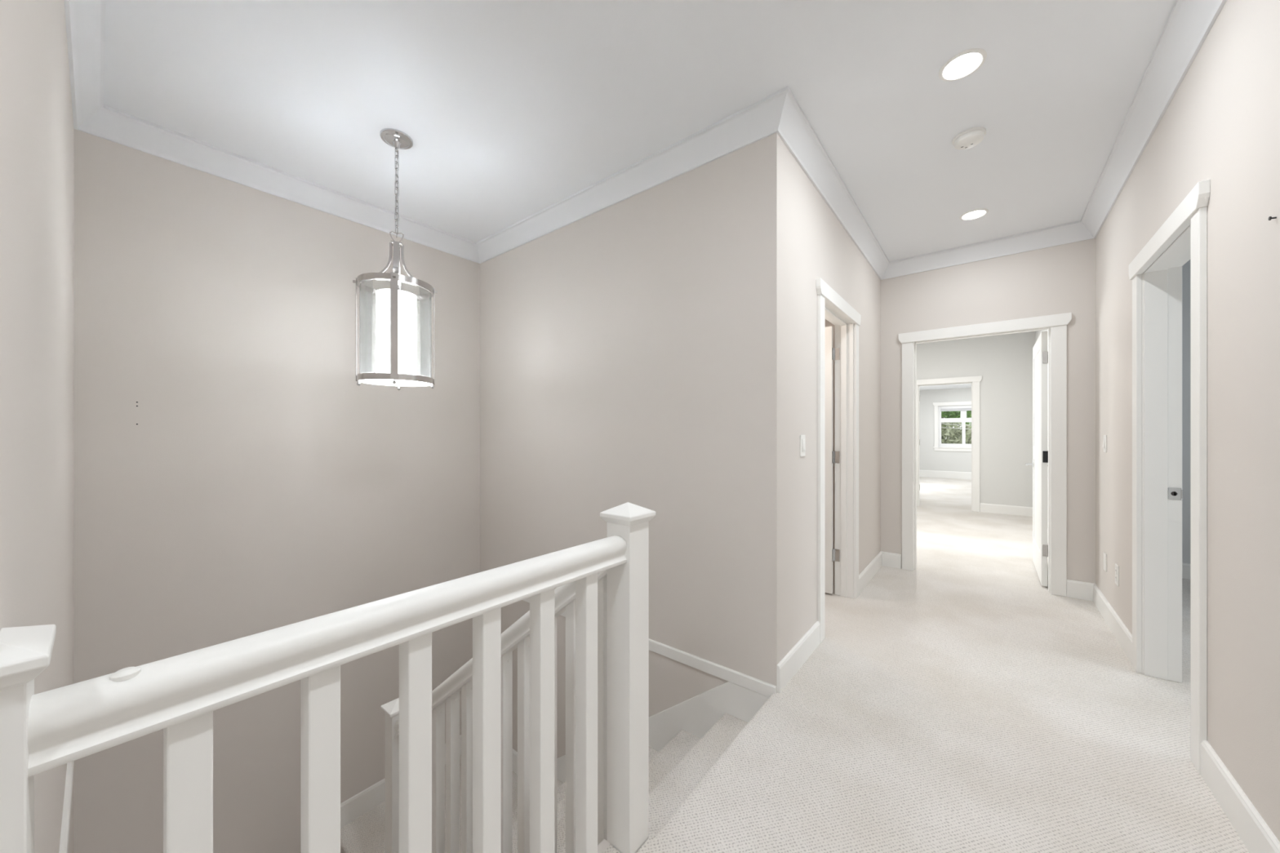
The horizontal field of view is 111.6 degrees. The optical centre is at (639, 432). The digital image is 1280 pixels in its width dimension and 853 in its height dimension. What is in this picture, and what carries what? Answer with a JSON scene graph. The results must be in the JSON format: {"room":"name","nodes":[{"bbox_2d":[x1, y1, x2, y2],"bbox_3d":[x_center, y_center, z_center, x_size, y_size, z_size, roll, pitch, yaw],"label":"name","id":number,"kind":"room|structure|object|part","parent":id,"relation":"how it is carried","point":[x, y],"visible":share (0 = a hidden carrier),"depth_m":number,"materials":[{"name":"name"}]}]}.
{"room":"upstairs hallway landing","nodes":[
{"label":"upstairs hallway landing","id":0,"kind":"room"},
{"bbox_2d":[0,0,74,852],"bbox_3d":[-1.687,1.293,1.181,2.510,5.652,0.130,0,0,39],"label":"wall","id":1,"kind":"structure","parent":0,"point":[37,130],"depth_m":0.84,"materials":[{"name":"white paint"}]},
{"bbox_2d":[74,128,479,852],"bbox_3d":[-2.072,1.293,2.812,0.130,5.652,2.194,0,0,39],"label":"wall","id":2,"kind":"structure","parent":0,"point":[256,487],"depth_m":2.48,"materials":[{"name":"white paint"}]},
{"bbox_2d":[340,734,517,828],"bbox_3d":[-1.365,2.503,2.985,0.758,0.152,1.038,0,0,39],"label":"baseboard","id":3,"kind":"structure","parent":2,"relation":"attached to","point":[361,803],"depth_m":2.95,"materials":[{"name":"white paint"}]},
{"bbox_2d":[63,0,1226,279],"bbox_3d":[-0.485,-1.472,1.556,3.917,0.122,7.221,0,0,39],"label":"trim","id":4,"kind":"structure","parent":2,"relation":"attached to","point":[1189,22],"depth_m":2.34,"materials":[{"name":"white paint"}]},
{"bbox_2d":[597,839,610,852],"bbox_3d":[-0.416,2.669,0.900,0.025,2.900,1.020,0,0,39],"label":"wall","id":5,"kind":"structure","parent":0,"point":[604,843],"depth_m":1.28,"materials":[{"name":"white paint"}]},
{"bbox_2d":[480,144,751,758],"bbox_3d":[-0.357,1.293,2.926,2.664,5.652,0.130,0,0,39],"label":"wall","id":6,"kind":"structure","parent":0,"point":[615,340],"depth_m":2.53,"materials":[{"name":"white paint"}]},
{"bbox_2d":[58,597,776,852],"bbox_3d":[-0.992,1.219,2.030,2.534,0.058,2.064,0,0,39],"label":"trim","id":7,"kind":"structure","parent":6,"relation":"attached to","point":[764,688],"depth_m":2.15,"materials":[{"name":"white paint"}]},
{"bbox_2d":[340,713,748,852],"bbox_3d":[-0.910,2.343,2.119,2.546,2.027,1.818,0,0,39],"label":"staircase","id":8,"kind":"structure","parent":6,"relation":"attached to","point":[677,768],"depth_m":2.09,"materials":[{"name":"carpet"}]},
{"bbox_2d":[380,569,607,852],"bbox_3d":[-0.704,1.453,1.841,1.618,2.251,0.120,0,0,39],"label":"stair railing","id":9,"kind":"object","parent":8,"relation":"on","point":[517,635],"visible":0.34,"depth_m":1.69,"materials":[{"name":"white paint"}]},
{"bbox_3d":[-1.289,2.021,2.310,0.090,1.114,0.090,0,0,39],"label":"newel post","id":10,"kind":"part","parent":9,"relation":"part of","materials":[{"name":"white paint"}]},
{"bbox_3d":[-0.663,0.956,1.808,1.513,1.258,0.069,0,0,39],"label":"handrail","id":11,"kind":"part","parent":9,"relation":"part of","materials":[{"name":"white paint"}]},
{"bbox_2d":[556,681,768,782],"bbox_3d":[-0.055,2.044,2.594,1.776,1.589,0.011,0,0,39],"label":"trim","id":12,"kind":"structure","parent":6,"relation":"attached to","point":[696,715],"depth_m":2.29,"materials":[{"name":"white paint"}]},
{"bbox_2d":[103,0,1176,261],"bbox_3d":[-0.507,-1.633,1.528,4.177,0.200,7.411,0,0,39],"label":"ceiling","id":13,"kind":"structure","parent":0,"point":[509,110],"depth_m":1.94,"materials":[{"name":"white paint"}]},
{"bbox_2d":[352,128,437,390],"bbox_3d":[-1.266,-0.885,2.262,0.350,1.296,0.350,0,0,39],"label":"pendant light","id":14,"kind":"object","parent":13,"relation":"hanging from","point":[396,308],"visible":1,"depth_m":2.19,"materials":[{"name":"silver metal"}]},
{"bbox_3d":[-1.353,-0.873,2.220,0.152,0.217,0.028,0,0,-26],"label":"arm","id":15,"kind":"part","parent":14,"relation":"part of","materials":[{"name":"silver metal"}]},
{"bbox_2d":[360,378,431,385],"bbox_3d":[-1.266,-0.268,2.262,0.331,0.005,0.331,0,0,39],"label":"diffuser","id":16,"kind":"object","parent":14,"relation":"attached to","point":[371,381],"depth_m":2.25,"materials":[{"name":"white glass"}]},
{"bbox_3d":[-1.224,-0.873,2.175,0.028,0.217,0.152,0,0,-26],"label":"arm","id":17,"kind":"part","parent":14,"relation":"part of","materials":[{"name":"silver metal"}]},
{"bbox_3d":[-1.266,-0.507,2.262,0.184,0.423,0.184,0,0,39],"label":"lamp shade","id":18,"kind":"part","parent":14,"relation":"part of","materials":[{"name":"white"}]},
{"bbox_3d":[-1.266,-0.977,2.262,0.052,0.020,0.052,0,0,-26],"label":"plate","id":19,"kind":"part","parent":14,"relation":"part of","materials":[{"name":"silver metal"}]},
{"bbox_3d":[-1.265,-1.248,2.262,0.009,0.465,0.013,0,0,-26],"label":"cord","id":20,"kind":"part","parent":14,"relation":"part of","materials":[{"name":"silver metal"}]},
{"bbox_3d":[-1.308,-0.873,2.349,0.028,0.217,0.152,0,0,-26],"label":"arm","id":21,"kind":"part","parent":14,"relation":"part of","materials":[{"name":"silver metal"}]},
{"bbox_3d":[-1.179,-0.873,2.304,0.152,0.217,0.028,0,0,-26],"label":"arm","id":22,"kind":"part","parent":14,"relation":"part of","materials":[{"name":"silver metal"}]},
{"bbox_2d":[938,48,986,81],"bbox_3d":[1.343,-1.530,1.813,0.162,0.006,0.162,0,0,39],"label":"recessed light","id":23,"kind":"object","parent":13,"relation":"in","point":[963,64],"visible":1,"depth_m":1.81,"materials":[{"name":"white plastic"}]},
{"bbox_2d":[951,126,986,150],"bbox_3d":[1.699,-1.513,2.246,0.140,0.040,0.140,0,0,39],"label":"smoke detector","id":24,"kind":"object","parent":13,"relation":"attached to","point":[969,138],"visible":1,"depth_m":2.22,"materials":[{"name":"white plastic"}]},
{"bbox_2d":[959,208,988,220],"bbox_3d":[2.342,-1.530,3.050,0.162,0.006,0.162,0,0,39],"label":"recessed light","id":25,"kind":"object","parent":13,"relation":"in","point":[977,213],"visible":1,"depth_m":3.04,"materials":[{"name":"white plastic"}]},
{"bbox_2d":[751,132,880,692],"bbox_3d":[1.381,-0.157,3.068,0.130,2.752,2.526,0,0,39],"label":"wall","id":26,"kind":"structure","parent":0,"point":[797,240],"depth_m":2.20,"materials":[{"name":"white paint"}]},
{"bbox_2d":[777,620,819,693],"bbox_3d":[0.843,1.155,2.280,0.015,0.127,0.620,0,0,39],"label":"baseboard","id":27,"kind":"structure","parent":26,"relation":"attached to","point":[797,655],"depth_m":2.23,"materials":[{"name":"white paint"}]},
{"bbox_2d":[800,435,805,456],"bbox_3d":[0.871,0.068,2.316,0.014,0.114,0.072,0,0,39],"label":"light switch","id":28,"kind":"object","parent":26,"relation":"attached to","point":[802,437],"visible":1,"depth_m":2.30,"materials":[{"name":"white plastic"}]},
{"bbox_2d":[816,277,861,643],"bbox_3d":[0.995,0.165,3.169,0.913,2.108,1.008,0,0,39],"label":"door","id":29,"kind":"structure","parent":26,"relation":"in","point":[831,307],"depth_m":3.22,"materials":[{"name":"white paint"}]},
{"bbox_3d":[1.065,0.208,2.555,0.019,2.022,0.086,0,0,39],"label":"casing","id":30,"kind":"part","parent":29,"relation":"part of","materials":[{"name":"white paint"}]},
{"bbox_3d":[1.609,0.208,3.234,0.019,2.022,0.086,0,0,39],"label":"casing","id":31,"kind":"part","parent":29,"relation":"part of","materials":[{"name":"white paint"}]},
{"bbox_2d":[858,551,901,594],"bbox_3d":[1.990,1.155,3.593,0.164,0.127,0.946,0,0,39],"label":"baseboard","id":32,"kind":"structure","parent":26,"relation":"attached to","point":[882,558],"depth_m":3.84,"materials":[{"name":"white paint"}]},
{"bbox_2d":[602,476,1249,852],"bbox_3d":[3.547,1.344,4.667,6.900,0.250,17.120,0,0,39],"label":"floor","id":33,"kind":"structure","parent":0,"point":[933,712],"depth_m":1.76,"materials":[{"name":"carpet"}]},
{"bbox_2d":[0,502,655,852],"bbox_3d":[-0.350,0.810,0.914,0.120,1.204,1.125,0,0,39],"label":"landing railing","id":34,"kind":"object","parent":33,"relation":"on","point":[179,695],"visible":1,"depth_m":0.80,"materials":[{"name":"white paint"}]},
{"bbox_3d":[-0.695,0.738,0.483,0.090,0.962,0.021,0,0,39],"label":"newel post","id":35,"kind":"part","parent":34,"relation":"part of","materials":[{"name":"white paint"}]},
{"bbox_3d":[-0.377,0.338,0.882,0.069,0.073,0.999,0,0,39],"label":"handrail","id":36,"kind":"part","parent":34,"relation":"part of","materials":[{"name":"white paint"}]},
{"bbox_3d":[-0.036,0.835,1.306,0.090,1.156,0.090,0,0,39],"label":"newel post","id":37,"kind":"part","parent":34,"relation":"part of","materials":[{"name":"white paint"}]},
{"bbox_2d":[919,387,971,471],"bbox_3d":[8.195,0.019,11.829,5.200,2.400,0.129,0,0,39],"label":"wall","id":38,"kind":"structure","parent":0,"point":[930,459],"depth_m":11.86,"materials":[{"name":"white paint"}]},
{"bbox_2d":[919,470,971,479],"bbox_3d":[6.394,1.124,9.581,4.940,0.190,5.631,0,0,39],"label":"baseboard","id":39,"kind":"structure","parent":38,"relation":"attached to","point":[927,473],"depth_m":11.70,"materials":[{"name":"white paint"}]},
{"bbox_2d":[933,400,971,451],"bbox_3d":[8.551,-0.171,11.490,1.340,1.320,0.115,0,0,39],"label":"window","id":40,"kind":"structure","parent":38,"relation":"in","point":[939,446],"depth_m":11.65,"materials":[{"name":"white paint"}]},
{"bbox_3d":[8.067,-0.176,11.836,0.088,1.130,0.020,0,0,39],"label":"casing","id":41,"kind":"part","parent":40,"relation":"part of","materials":[{"name":"white paint"}]},
{"bbox_3d":[8.526,0.436,11.459,1.330,0.105,0.035,0,0,39],"label":"sill","id":42,"kind":"part","parent":40,"relation":"part of","materials":[{"name":"white paint"}]},
{"bbox_2d":[941,408,971,411],"bbox_3d":[8.548,-0.616,11.486,0.980,0.070,0.020,0,0,39],"label":"roller blind","id":43,"kind":"object","parent":40,"relation":"attached to","point":[942,409],"depth_m":11.58,"materials":[{"name":"grey fabric"}]},
{"bbox_2d":[919,383,971,390],"bbox_3d":[6.432,-1.281,9.629,5.200,0.200,5.766,0,0,39],"label":"ceiling","id":44,"kind":"structure","parent":0,"point":[958,385],"depth_m":11.07,"materials":[{"name":"white paint"}]},
{"bbox_2d":[825,238,1095,583],"bbox_3d":[2.374,-0.157,3.974,2.737,2.752,0.130,0,0,39],"label":"wall","id":45,"kind":"structure","parent":0,"point":[1059,279],"depth_m":3.42,"materials":[{"name":"white paint"}]},
{"bbox_2d":[897,312,1071,596],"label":"door","id":46,"kind":"structure","parent":45,"relation":"in","point":[1055,456],"depth_m":3.47,"materials":[{"name":"white paint"}]},
{"bbox_3d":[2.383,0.208,3.872,0.086,2.022,0.019,0,0,39],"label":"casing","id":47,"kind":"part","parent":46,"relation":"part of","materials":[{"name":"white paint"}]},
{"bbox_3d":[3.648,0.294,4.001,0.161,0.054,0.142,0,0,39],"label":"lever handle","id":48,"kind":"part","parent":46,"relation":"part of","materials":[{"name":"silver metal"}]},
{"bbox_3d":[3.142,0.208,3.263,0.086,2.022,0.019,0,0,39],"label":"casing","id":49,"kind":"part","parent":46,"relation":"part of","materials":[{"name":"white paint"}]},
{"bbox_2d":[916,331,1035,511],"bbox_3d":[4.796,-0.157,7.162,2.790,2.752,0.130,0,0,39],"label":"wall","id":50,"kind":"structure","parent":0,"point":[1004,362],"depth_m":6.56,"materials":[{"name":"white paint"}]},
{"bbox_2d":[916,375,982,511],"bbox_3d":[5.091,0.170,7.346,1.089,2.098,0.840,0,0,39],"label":"door frame","id":51,"kind":"structure","parent":50,"relation":"in","point":[974,380],"depth_m":6.75,"materials":[{"name":"white paint"}]},
{"bbox_3d":[4.576,0.213,7.243,0.090,2.012,0.019,0,0,39],"label":"casing","id":52,"kind":"part","parent":51,"relation":"part of","materials":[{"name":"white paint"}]},
{"bbox_3d":[5.209,0.213,6.736,0.090,2.012,0.019,0,0,39],"label":"casing","id":53,"kind":"part","parent":51,"relation":"part of","materials":[{"name":"white paint"}]},
{"bbox_2d":[1035,329,1048,528],"bbox_3d":[4.583,-0.157,4.769,0.130,2.752,3.872,0,0,39],"label":"wall","id":54,"kind":"structure","parent":0,"point":[1037,333],"depth_m":4.96,"materials":[{"name":"white paint"}]},
{"bbox_2d":[980,502,1048,542],"bbox_3d":[4.287,1.151,5.006,0.628,0.135,3.872,0,0,39],"label":"baseboard","id":55,"kind":"structure","parent":54,"relation":"attached to","point":[984,508],"depth_m":6.50,"materials":[{"name":"white paint"}]},
{"bbox_2d":[1182,259,1190,564],"bbox_3d":[5.129,-0.157,3.278,2.433,2.752,0.130,0,0,39],"label":"wall","id":56,"kind":"structure","parent":0,"point":[1186,267],"depth_m":3.64,"materials":[{"name":"white paint"}]},
{"bbox_2d":[1182,563,1190,579],"bbox_3d":[4.792,1.155,2.857,2.433,0.127,0.949,0,0,39],"label":"baseboard","id":57,"kind":"structure","parent":56,"relation":"attached to","point":[1185,566],"depth_m":3.63,"materials":[{"name":"white paint"}]},
{"bbox_2d":[1095,0,1279,841],"bbox_3d":[1.094,-0.157,0.290,0.130,2.752,7.221,0,0,39],"label":"wall","id":58,"kind":"structure","parent":0,"point":[1221,124],"depth_m":1.41,"materials":[{"name":"white paint"}]},
{"bbox_2d":[1066,579,1132,663],"bbox_3d":[2.887,1.155,2.754,0.151,0.127,1.134,0,0,39],"label":"baseboard","id":59,"kind":"structure","parent":58,"relation":"attached to","point":[1075,589],"depth_m":2.83,"materials":[{"name":"white paint"}]},
{"bbox_2d":[1102,435,1106,452],"bbox_3d":[3.076,0.071,2.879,0.014,0.114,0.072,0,0,39],"label":"light switch","id":60,"kind":"object","parent":58,"relation":"attached to","point":[1104,442],"visible":1,"depth_m":2.87,"materials":[{"name":"white plastic"}]},
{"bbox_3d":[3.079,0.071,2.877,0.006,0.114,0.072,0,0,39],"label":"plate","id":61,"kind":"part","parent":60,"relation":"part of","materials":[{"name":"white plastic"}]},
{"bbox_2d":[1103,551,1106,572],"bbox_3d":[3.079,0.853,2.877,0.006,0.116,0.072,0,0,39],"label":"wall plate","id":62,"kind":"object","parent":58,"relation":"attached to","point":[1104,553],"visible":1,"depth_m":2.86,"materials":[{"name":"white plastic"}]},
{"bbox_2d":[1115,563,1119,586],"bbox_3d":[2.865,0.853,2.612,0.008,0.120,0.073,0,0,39],"label":"wall outlet","id":63,"kind":"object","parent":58,"relation":"attached to","point":[1117,567],"visible":1,"depth_m":2.60,"materials":[{"name":"white plastic"}]},
{"bbox_2d":[1128,179,1210,773],"bbox_3d":[2.632,0.165,1.639,0.899,2.108,0.980,0,0,39],"label":"door","id":64,"kind":"structure","parent":58,"relation":"in","point":[1155,273],"depth_m":2.14,"materials":[{"name":"white paint"}]},
{"bbox_3d":[2.558,0.208,2.238,0.019,2.022,0.086,0,0,39],"label":"casing","id":65,"kind":"part","parent":64,"relation":"part of","materials":[{"name":"white paint"}]},
{"bbox_3d":[2.621,0.298,2.128,0.046,0.058,0.004,0,0,39],"label":"strike plate","id":66,"kind":"part","parent":64,"relation":"part of","materials":[{"name":"silver metal"}]},
{"bbox_3d":[2.032,0.208,1.581,0.019,2.022,0.086,0,0,39],"label":"casing","id":67,"kind":"part","parent":64,"relation":"part of","materials":[{"name":"white paint"}]},
{"bbox_2d":[1200,740,1279,852],"bbox_3d":[0.394,1.155,-0.467,0.015,0.127,5.163,0,0,39],"label":"baseboard","id":68,"kind":"structure","parent":58,"relation":"attached to","point":[1255,834],"depth_m":1.33,"materials":[{"name":"white paint"}]},
{"bbox_3d":[26.446,4.319,33.013,80.000,0.200,55.400,0,0,39],"label":"ground","id":69,"kind":"structure","parent":0,"visible":0},
{"bbox_2d":[941,417,971,444],"bbox_3d":[11.688,1.804,16.956,4.108,4.904,4.114,0,0,39],"label":"tree","id":70,"kind":"object","parent":69,"relation":"on","point":[953,433],"visible":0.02,"depth_m":16.03,"materials":[{"name":"green plant"}]},
{"bbox_2d":[941,410,971,427],"bbox_3d":[13.112,0.068,19.577,5.310,8.319,5.190,0,0,39],"label":"broadleaf tree","id":71,"kind":"object","parent":69,"relation":"on","point":[944,414],"visible":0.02,"depth_m":18.30,"materials":[{"name":"green plant"}]}
]}

